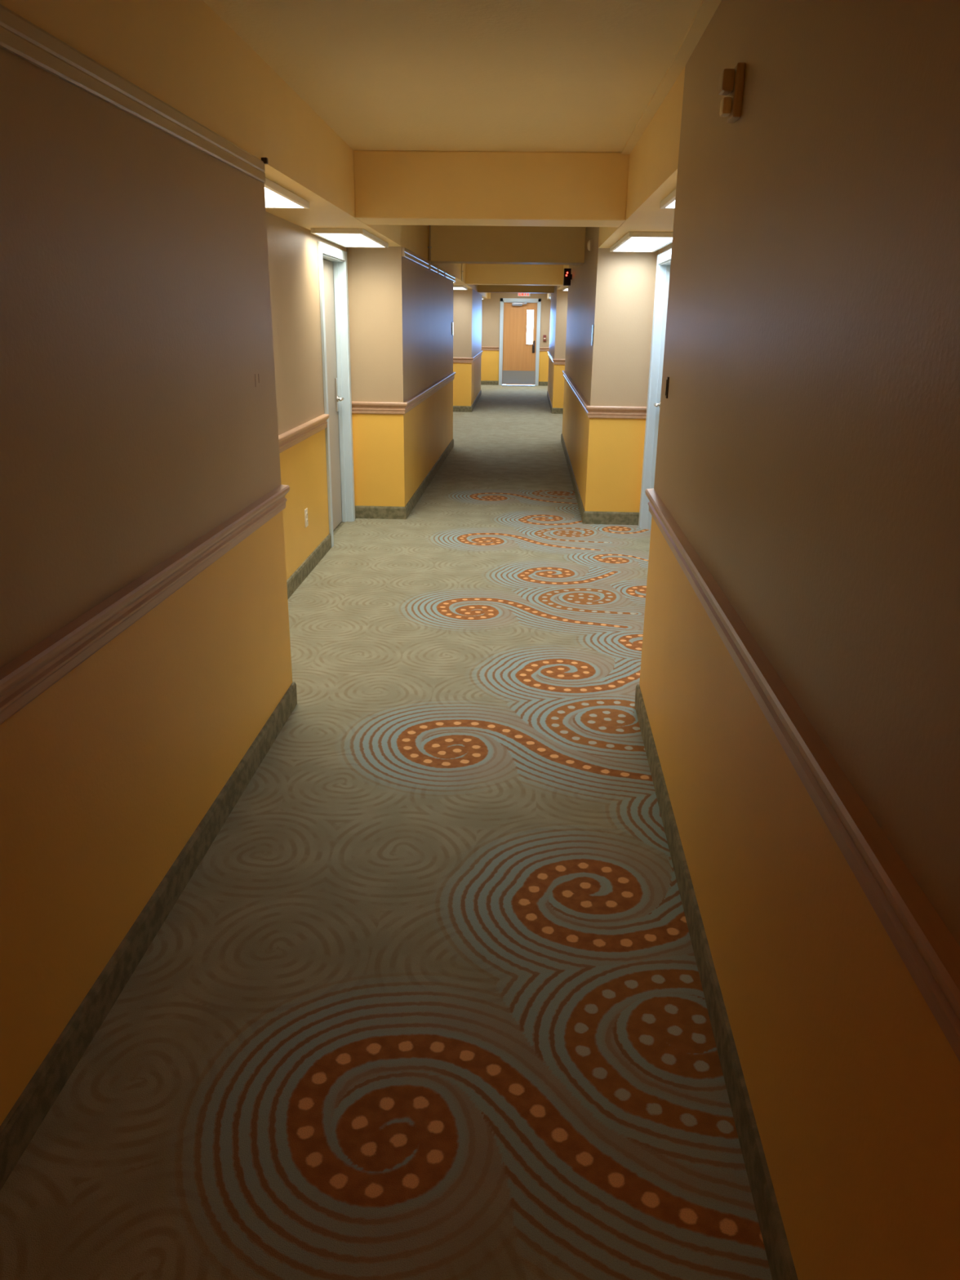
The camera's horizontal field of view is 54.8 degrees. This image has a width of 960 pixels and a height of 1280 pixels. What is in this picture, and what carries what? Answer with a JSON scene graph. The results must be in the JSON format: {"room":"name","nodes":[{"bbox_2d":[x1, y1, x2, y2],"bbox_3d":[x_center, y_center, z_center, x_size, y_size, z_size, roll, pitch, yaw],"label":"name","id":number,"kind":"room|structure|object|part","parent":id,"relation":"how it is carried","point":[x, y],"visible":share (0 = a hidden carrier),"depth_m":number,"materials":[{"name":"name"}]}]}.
{"room":"hotel corridor","nodes":[
{"label":"hotel corridor","id":0,"kind":"room"},
{"bbox_2d":[0,0,292,1125],"bbox_3d":[-1.460,0.353,0.030,0.999,2.475,7.705,1,19,2],"label":"wall","id":1,"kind":"structure","parent":0,"point":[136,327],"depth_m":2.25,"materials":[{"name":"paint"}]},
{"bbox_2d":[0,4,265,182],"bbox_3d":[-0.975,-0.445,-0.274,0.020,0.070,7.690,2,19,2],"label":"crown molding","id":2,"kind":"structure","parent":1,"relation":"attached to","point":[20,37],"depth_m":2.13,"materials":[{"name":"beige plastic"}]},
{"bbox_2d":[0,484,289,724],"bbox_3d":[-0.978,0.669,0.118,0.044,0.096,7.705,2,19,2],"label":"chair rail","id":3,"kind":"object","parent":1,"relation":"attached to","point":[25,677],"visible":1,"depth_m":2.21,"materials":[{"name":"brown wood"}]},
{"bbox_2d":[0,533,331,1190],"bbox_3d":[-1.117,1.003,1.794,0.432,0.106,10.645,1,19,2],"label":"baseboard","id":4,"kind":"structure","parent":1,"relation":"attached to","point":[17,1130],"depth_m":2.35,"materials":[{"name":"green carpet"}]},
{"bbox_2d":[261,157,268,164],"bbox_3d":[-0.777,-1.730,3.346,0.022,0.020,0.018,1,19,2],"label":"clip","id":5,"kind":"object","parent":1,"relation":"attached to","point":[264,160],"visible":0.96,"depth_m":3.34,"materials":[{"name":"brown metal"}]},
{"bbox_2d":[266,211,346,580],"bbox_3d":[-1.424,-1.399,5.637,0.580,2.135,4.030,1,19,2],"label":"wall","id":6,"kind":"structure","parent":0,"point":[292,248],"depth_m":5.76,"materials":[{"name":"paint"}]},
{"bbox_2d":[278,413,328,453],"bbox_3d":[-1.142,-1.075,5.174,0.034,0.096,2.910,1,19,2],"label":"chair rail","id":7,"kind":"object","parent":6,"relation":"attached to","point":[290,438],"visible":0.34,"depth_m":5.78,"materials":[{"name":"brown wood"}]},
{"bbox_2d":[304,507,308,527],"bbox_3d":[-1.130,-0.797,6.042,0.010,0.116,0.072,1,19,2],"label":"wall outlet","id":8,"kind":"object","parent":6,"relation":"attached to","point":[306,522],"visible":1,"depth_m":6.03,"materials":[{"name":"beige plastic"}]},
{"bbox_2d":[317,241,355,547],"bbox_3d":[-1.130,-1.834,6.988,0.148,2.085,1.010,1,19,2],"label":"door","id":9,"kind":"structure","parent":6,"relation":"in","point":[332,261],"depth_m":7.22,"materials":[{"name":"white paint"}]},
{"bbox_3d":[-1.132,-1.936,7.323,0.012,0.260,0.056,1,19,2],"label":"lock plate","id":10,"kind":"part","parent":9,"relation":"part of","materials":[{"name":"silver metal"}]},
{"bbox_3d":[-1.105,-1.893,7.291,0.055,0.048,0.134,1,19,2],"label":"handle","id":11,"kind":"part","parent":9,"relation":"part of","materials":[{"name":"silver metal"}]},
{"bbox_2d":[257,53,401,246],"bbox_3d":[-1.195,-2.563,5.226,1.007,0.340,4.030,1,19,2],"label":"soffit","id":12,"kind":"structure","parent":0,"point":[306,157],"depth_m":4.14,"materials":[{"name":"beige paint"}]},
{"bbox_2d":[264,177,309,208],"bbox_3d":[-0.997,-1.949,4.021,0.290,0.030,1.060,1,19,2],"label":"recessed light","id":13,"kind":"object","parent":12,"relation":"in","point":[276,196],"visible":0.3,"depth_m":4.21,"materials":[{"name":"white plastic"}]},
{"bbox_2d":[264,186,301,206],"bbox_3d":[-0.997,-1.941,4.024,0.246,0.004,1.016,1,19,2],"label":"diffuser","id":14,"kind":"object","parent":13,"relation":"attached to","point":[273,197],"depth_m":4.24,"materials":[{"name":"white plastic"}]},
{"bbox_2d":[311,227,388,247],"bbox_3d":[-0.873,-2.753,6.358,0.330,0.030,1.170,1,19,2],"label":"recessed light","id":15,"kind":"object","parent":12,"relation":"in","point":[346,237],"visible":1,"depth_m":6.16,"materials":[{"name":"white plastic"}]},
{"bbox_2d":[319,233,382,246],"bbox_3d":[-0.873,-2.744,6.361,0.286,0.004,1.126,1,19,2],"label":"diffuser","id":16,"kind":"object","parent":15,"relation":"attached to","point":[342,239],"depth_m":6.32,"materials":[{"name":"white plastic"}]},
{"bbox_2d":[333,521,345,534],"bbox_3d":[0.265,-1.916,10.670,3.570,0.118,29.730,1,19,2],"label":"floor slab","id":17,"kind":"structure","parent":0,"point":[341,523],"depth_m":7.51,"materials":[{"name":"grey carpet"}]},
{"bbox_2d":[0,384,772,1279],"bbox_3d":[0.274,-1.997,10.719,2.520,0.001,29.616,1,19,2],"label":"floor","id":18,"kind":"structure","parent":0,"point":[427,1002],"depth_m":2.35,"materials":[{"name":"carpet"}]},
{"bbox_2d":[346,225,453,506],"bbox_3d":[-0.987,-2.988,9.746,1.078,2.475,4.805,1,19,2],"label":"wall","id":19,"kind":"structure","parent":0,"point":[401,310],"depth_m":7.71,"materials":[{"name":"paint"}]},
{"bbox_2d":[351,372,455,414],"bbox_3d":[-0.685,-2.671,9.824,0.461,0.096,4.846,2,19,3],"label":"chair rail","id":20,"kind":"object","parent":19,"relation":"attached to","point":[357,407],"visible":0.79,"depth_m":7.57,"materials":[{"name":"brown wood"}]},
{"bbox_2d":[355,380,497,519],"bbox_3d":[-0.292,-3.914,16.097,0.805,0.106,17.625,1,19,2],"label":"baseboard","id":21,"kind":"structure","parent":19,"relation":"attached to","point":[361,512],"depth_m":8.24,"materials":[{"name":"green carpet"}]},
{"bbox_2d":[401,246,455,281],"bbox_3d":[-0.460,-3.787,9.445,0.028,0.076,4.771,2,19,3],"label":"raceway","id":22,"kind":"structure","parent":19,"relation":"attached to","point":[407,254],"depth_m":8.56,"materials":[{"name":"beige plastic"}]},
{"bbox_2d":[202,0,702,152],"bbox_3d":[0.296,-4.346,9.754,3.570,0.120,29.580,1,19,2],"label":"ceiling","id":23,"kind":"structure","parent":0,"point":[384,75],"depth_m":3.34,"materials":[{"name":"beige paint"}]},
{"bbox_2d":[353,150,629,226],"bbox_3d":[0.064,-2.571,5.300,1.513,0.340,0.390,1,19,2],"label":"ceiling beam","id":24,"kind":"structure","parent":23,"relation":"attached to","point":[395,188],"depth_m":5.12,"materials":[{"name":"beige paint"}]},
{"bbox_2d":[427,225,586,265],"bbox_3d":[0.258,-3.850,9.021,1.508,0.340,0.330,1,19,2],"label":"ceiling beam","id":25,"kind":"structure","parent":23,"relation":"attached to","point":[450,244],"depth_m":8.87,"materials":[{"name":"beige paint"}]},
{"bbox_2d":[427,225,431,260],"bbox_3d":[-0.482,-3.811,8.877,0.035,0.330,0.027,1,19,2],"label":"conduit pipe","id":26,"kind":"object","parent":25,"relation":"attached to","point":[429,246],"visible":0.89,"depth_m":8.87,"materials":[{"name":"beige plastic"}]},
{"bbox_2d":[465,263,563,285],"bbox_3d":[0.530,-5.707,14.419,1.495,0.340,0.400,1,19,2],"label":"ceiling beam","id":27,"kind":"structure","parent":23,"relation":"attached to","point":[475,273],"depth_m":14.24,"materials":[{"name":"beige paint"}]},
{"bbox_2d":[477,284,554,293],"bbox_3d":[0.714,-7.096,18.458,1.512,0.340,0.350,1,19,2],"label":"ceiling beam","id":28,"kind":"structure","parent":23,"relation":"attached to","point":[481,288],"depth_m":18.33,"materials":[{"name":"beige paint"}]},
{"bbox_2d":[546,293,551,299],"bbox_3d":[2.133,-8.303,22.018,0.980,0.340,3.380,1,19,2],"label":"ceiling","id":29,"kind":"structure","parent":23,"relation":"attached to","point":[548,295],"depth_m":22.63,"materials":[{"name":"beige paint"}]},
{"bbox_2d":[556,264,568,289],"bbox_3d":[1.775,-5.656,14.323,1.008,0.340,4.090,1,19,2],"label":"ceiling","id":30,"kind":"structure","parent":23,"relation":"attached to","point":[565,266],"depth_m":14.18,"materials":[{"name":"beige paint"}]},
{"bbox_2d":[562,286,568,290],"bbox_3d":[1.556,-5.863,15.484,0.320,0.030,1.200,1,19,2],"label":"recessed light","id":31,"kind":"object","parent":30,"relation":"in","point":[566,288],"visible":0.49,"depth_m":15.36,"materials":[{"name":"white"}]},
{"bbox_2d":[453,263,472,288],"bbox_3d":[-0.766,-5.592,14.035,1.078,0.340,5.010,1,19,2],"label":"ceiling","id":32,"kind":"structure","parent":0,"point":[457,267],"depth_m":13.16,"materials":[{"name":"beige paint"}]},
{"bbox_2d":[453,284,467,289],"bbox_3d":[-0.400,-5.931,15.601,0.320,0.030,1.300,1,19,2],"label":"recessed light","id":33,"kind":"object","parent":32,"relation":"in","point":[455,286],"visible":0.55,"depth_m":15.39,"materials":[{"name":"white plastic"}]},
{"bbox_2d":[453,287,466,289],"bbox_3d":[-0.400,-5.923,15.604,0.276,0.004,1.256,1,19,2],"label":"diffuser","id":34,"kind":"object","parent":33,"relation":"attached to","point":[454,288],"depth_m":15.77,"materials":[{"name":"white plastic"}]},
{"bbox_2d":[461,263,462,280],"bbox_3d":[-0.256,-5.299,13.219,0.034,0.340,0.024,1,19,2],"label":"conduit pipe","id":35,"kind":"object","parent":32,"relation":"attached to","point":[461,264],"visible":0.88,"depth_m":13.23,"materials":[{"name":"beige plastic"}]},
{"bbox_2d":[453,284,482,406],"bbox_3d":[-0.589,-6.104,18.805,1.065,2.475,4.350,1,19,2],"label":"wall","id":36,"kind":"structure","parent":0,"point":[467,304],"depth_m":16.91,"materials":[{"name":"paint"}]},
{"bbox_2d":[453,350,482,363],"bbox_3d":[-0.252,-5.786,18.881,0.449,0.096,4.384,1,19,2],"label":"chair rail","id":37,"kind":"object","parent":36,"relation":"attached to","point":[458,360],"visible":0.79,"depth_m":16.84,"materials":[{"name":"brown wood"}]},
{"bbox_2d":[482,292,487,298],"bbox_3d":[-0.412,-8.369,22.108,1.065,0.340,3.380,1,19,2],"label":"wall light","id":38,"kind":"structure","parent":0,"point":[484,294],"depth_m":22.36,"materials":[{"name":"beige paint"}]},
{"bbox_2d":[480,292,551,386],"bbox_3d":[0.900,-7.901,24.079,3.570,2.475,0.150,1,19,2],"label":"wall","id":39,"kind":"structure","parent":0,"point":[491,306],"depth_m":23.99,"materials":[{"name":"paint"}]},
{"bbox_2d":[481,346,498,350],"bbox_3d":[0.125,-7.587,24.124,0.735,0.096,0.034,1,19,2],"label":"chair rail","id":40,"kind":"object","parent":39,"relation":"attached to","point":[483,348],"visible":0.66,"depth_m":24.11,"materials":[{"name":"brown wood"}]},
{"bbox_2d":[498,297,541,386],"bbox_3d":[1.024,-7.695,23.986,1.045,2.150,0.450,1,19,2],"label":"door","id":41,"kind":"structure","parent":39,"relation":"in","point":[518,360],"depth_m":24.09,"materials":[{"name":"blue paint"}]},
{"bbox_3d":[1.016,-6.909,24.366,0.847,0.325,0.003,1,19,2],"label":"kick plate","id":42,"kind":"part","parent":41,"relation":"part of","materials":[{"name":"silver metal"}]},
{"bbox_3d":[1.296,-8.088,23.971,0.204,0.874,0.060,1,19,2],"label":"glazing frame","id":43,"kind":"part","parent":41,"relation":"part of","materials":[{"name":"white glass"}]},
{"bbox_2d":[517,293,530,296],"bbox_3d":[1.124,-8.852,23.634,0.320,0.180,0.054,1,19,2],"label":"exit sign","id":44,"kind":"object","parent":39,"relation":"attached to","point":[518,294],"visible":0.42,"depth_m":23.62,"materials":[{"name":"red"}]},
{"bbox_2d":[539,346,549,351],"bbox_3d":[1.831,-7.543,24.063,0.550,0.096,0.034,1,19,2],"label":"chair rail","id":45,"kind":"object","parent":39,"relation":"attached to","point":[541,348],"visible":0.34,"depth_m":24.07,"materials":[{"name":"brown wood"}]},
{"bbox_2d":[542,334,546,341],"bbox_3d":[1.674,-7.808,23.971,0.080,0.150,0.050,1,19,2],"label":"alarm pull station","id":46,"kind":"object","parent":39,"relation":"attached to","point":[544,335],"visible":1,"depth_m":23.96,"materials":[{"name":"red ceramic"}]},
{"bbox_2d":[547,285,568,408],"bbox_3d":[1.941,-6.028,18.686,1.008,2.475,4.410,1,19,2],"label":"wall","id":47,"kind":"structure","parent":0,"point":[558,308],"depth_m":16.80,"materials":[{"name":"paint"}]},
{"bbox_2d":[547,351,564,364],"bbox_3d":[1.634,-5.727,18.785,0.472,0.096,4.444,1,19,2],"label":"chair rail","id":48,"kind":"object","parent":47,"relation":"attached to","point":[556,362],"visible":0.6,"depth_m":16.72,"materials":[{"name":"brown wood"}]},
{"bbox_2d":[562,226,658,512],"bbox_3d":[1.535,-3.058,10.049,1.048,2.475,5.695,1,19,2],"label":"wall","id":49,"kind":"structure","parent":0,"point":[613,292],"depth_m":7.52,"materials":[{"name":"paint"}]},
{"bbox_2d":[563,268,572,285],"bbox_3d":[1.077,-4.451,11.372,0.099,0.195,0.129,1,19,2],"label":"exit sign","id":50,"kind":"object","parent":49,"relation":"attached to","point":[567,277],"visible":1,"depth_m":11.32,"materials":[{"name":"black plastic"}]},
{"bbox_2d":[538,381,639,524],"bbox_3d":[1.448,-3.862,16.016,0.550,0.106,17.665,1,19,2],"label":"baseboard","id":51,"kind":"structure","parent":49,"relation":"attached to","point":[587,517],"depth_m":7.76,"materials":[{"name":"green carpet"}]},
{"bbox_2d":[586,239,591,251],"bbox_3d":[0.931,-3.345,7.858,0.046,0.096,0.096,1,19,2],"label":"wall sensor","id":52,"kind":"object","parent":49,"relation":"attached to","point":[589,242],"visible":0.98,"depth_m":7.83,"materials":[{"name":"beige plastic"}]},
{"bbox_2d":[591,324,594,346],"bbox_3d":[0.895,-2.425,7.382,0.010,0.160,0.100,1,19,2],"label":"wall plate","id":53,"kind":"object","parent":49,"relation":"attached to","point":[593,326],"visible":1,"depth_m":7.36,"materials":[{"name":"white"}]},
{"bbox_2d":[562,370,646,418],"bbox_3d":[1.218,-2.756,10.149,0.492,0.096,5.729,1,19,2],"label":"chair rail","id":54,"kind":"object","parent":49,"relation":"attached to","point":[592,411],"visible":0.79,"depth_m":7.46,"materials":[{"name":"brown wood"}]},
{"bbox_2d":[598,65,685,248],"bbox_3d":[1.339,-2.506,5.162,1.064,0.340,3.915,1,19,2],"label":"soffit","id":55,"kind":"structure","parent":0,"point":[653,163],"depth_m":4.22,"materials":[{"name":"beige paint"}]},
{"bbox_2d":[609,231,672,252],"bbox_3d":[1.119,-2.732,6.377,0.330,0.030,1.320,1,19,2],"label":"recessed light","id":56,"kind":"object","parent":55,"relation":"in","point":[633,242],"visible":0.8,"depth_m":6.20,"materials":[{"name":"white plastic"}]},
{"bbox_2d":[614,236,672,251],"bbox_3d":[1.119,-2.723,6.380,0.286,0.004,1.276,1,19,2],"label":"diffuser","id":57,"kind":"object","parent":56,"relation":"attached to","point":[626,243],"depth_m":6.32,"materials":[{"name":"white plastic"}]},
{"bbox_2d":[659,188,675,208],"bbox_3d":[0.981,-1.881,3.903,0.320,0.030,0.880,1,19,2],"label":"recessed light","id":58,"kind":"object","parent":55,"relation":"in","point":[668,202],"visible":0.19,"depth_m":4.15,"materials":[{"name":"white plastic"}]},
{"bbox_2d":[667,200,675,206],"bbox_3d":[0.981,-1.873,3.906,0.276,0.004,0.836,1,19,2],"label":"diffuser","id":59,"kind":"object","parent":58,"relation":"attached to","point":[670,203],"depth_m":4.17,"materials":[{"name":"white plastic"}]},
{"bbox_2d":[657,243,671,254],"bbox_3d":[1.559,-1.330,5.556,0.590,2.135,3.915,1,19,2],"label":"wall","id":60,"kind":"structure","parent":0,"point":[668,246],"depth_m":6.75,"materials":[{"name":"paint"}]},
{"bbox_2d":[638,248,671,529],"bbox_3d":[1.377,-1.755,6.860,0.148,2.085,1.010,1,19,2],"label":"door","id":61,"kind":"structure","parent":60,"relation":"in","point":[664,260],"depth_m":7.22,"materials":[{"name":"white paint"}]},
{"bbox_3d":[1.376,-1.815,7.165,0.055,0.048,0.134,1,19,2],"label":"handle","id":62,"kind":"part","parent":61,"relation":"part of","materials":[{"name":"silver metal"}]},
{"bbox_2d":[639,0,959,1279],"bbox_3d":[1.025,0.404,-0.018,1.170,2.475,7.790,1,19,2],"label":"wall","id":63,"kind":"structure","parent":0,"point":[808,451],"depth_m":1.51,"materials":[{"name":"paint"}]},
{"bbox_2d":[665,377,669,398],"bbox_3d":[0.696,-0.938,3.446,0.008,0.077,0.022,1,19,2],"label":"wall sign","id":64,"kind":"object","parent":63,"relation":"attached to","point":[668,378],"visible":1,"depth_m":3.44,"materials":[{"name":"brown metal"}]},
{"bbox_2d":[621,0,721,154],"bbox_3d":[0.522,-1.075,0.475,0.077,0.011,9.641,2,19,3],"label":"trim","id":65,"kind":"structure","parent":63,"relation":"attached to","point":[707,9],"depth_m":3.29,"materials":[{"name":"beige paint"}]},
{"bbox_2d":[634,684,798,1279],"bbox_3d":[0.636,1.052,1.722,0.486,0.106,10.620,3,19,6],"label":"baseboard","id":66,"kind":"structure","parent":63,"relation":"attached to","point":[778,1252],"depth_m":2.08,"materials":[{"name":"green carpet"}]},
{"bbox_2d":[718,62,745,123],"bbox_3d":[0.625,-1.366,2.318,0.052,0.120,0.080,1,19,2],"label":"fire alarm strobe","id":67,"kind":"object","parent":63,"relation":"attached to","point":[731,81],"visible":1,"depth_m":2.29,"materials":[{"name":"beige plastic"}]},
{"bbox_3d":[0.640,-1.366,2.317,0.022,0.120,0.080,1,19,2],"label":"plate","id":68,"kind":"part","parent":67,"relation":"part of","materials":[{"name":"red plastic"}]},
{"bbox_2d":[644,488,959,1062],"bbox_3d":[0.458,0.693,0.107,0.063,0.096,7.791,2,19,3],"label":"chair rail","id":69,"kind":"object","parent":63,"relation":"attached to","point":[930,953],"visible":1,"depth_m":1.31,"materials":[{"name":"brown wood"}]}
]}

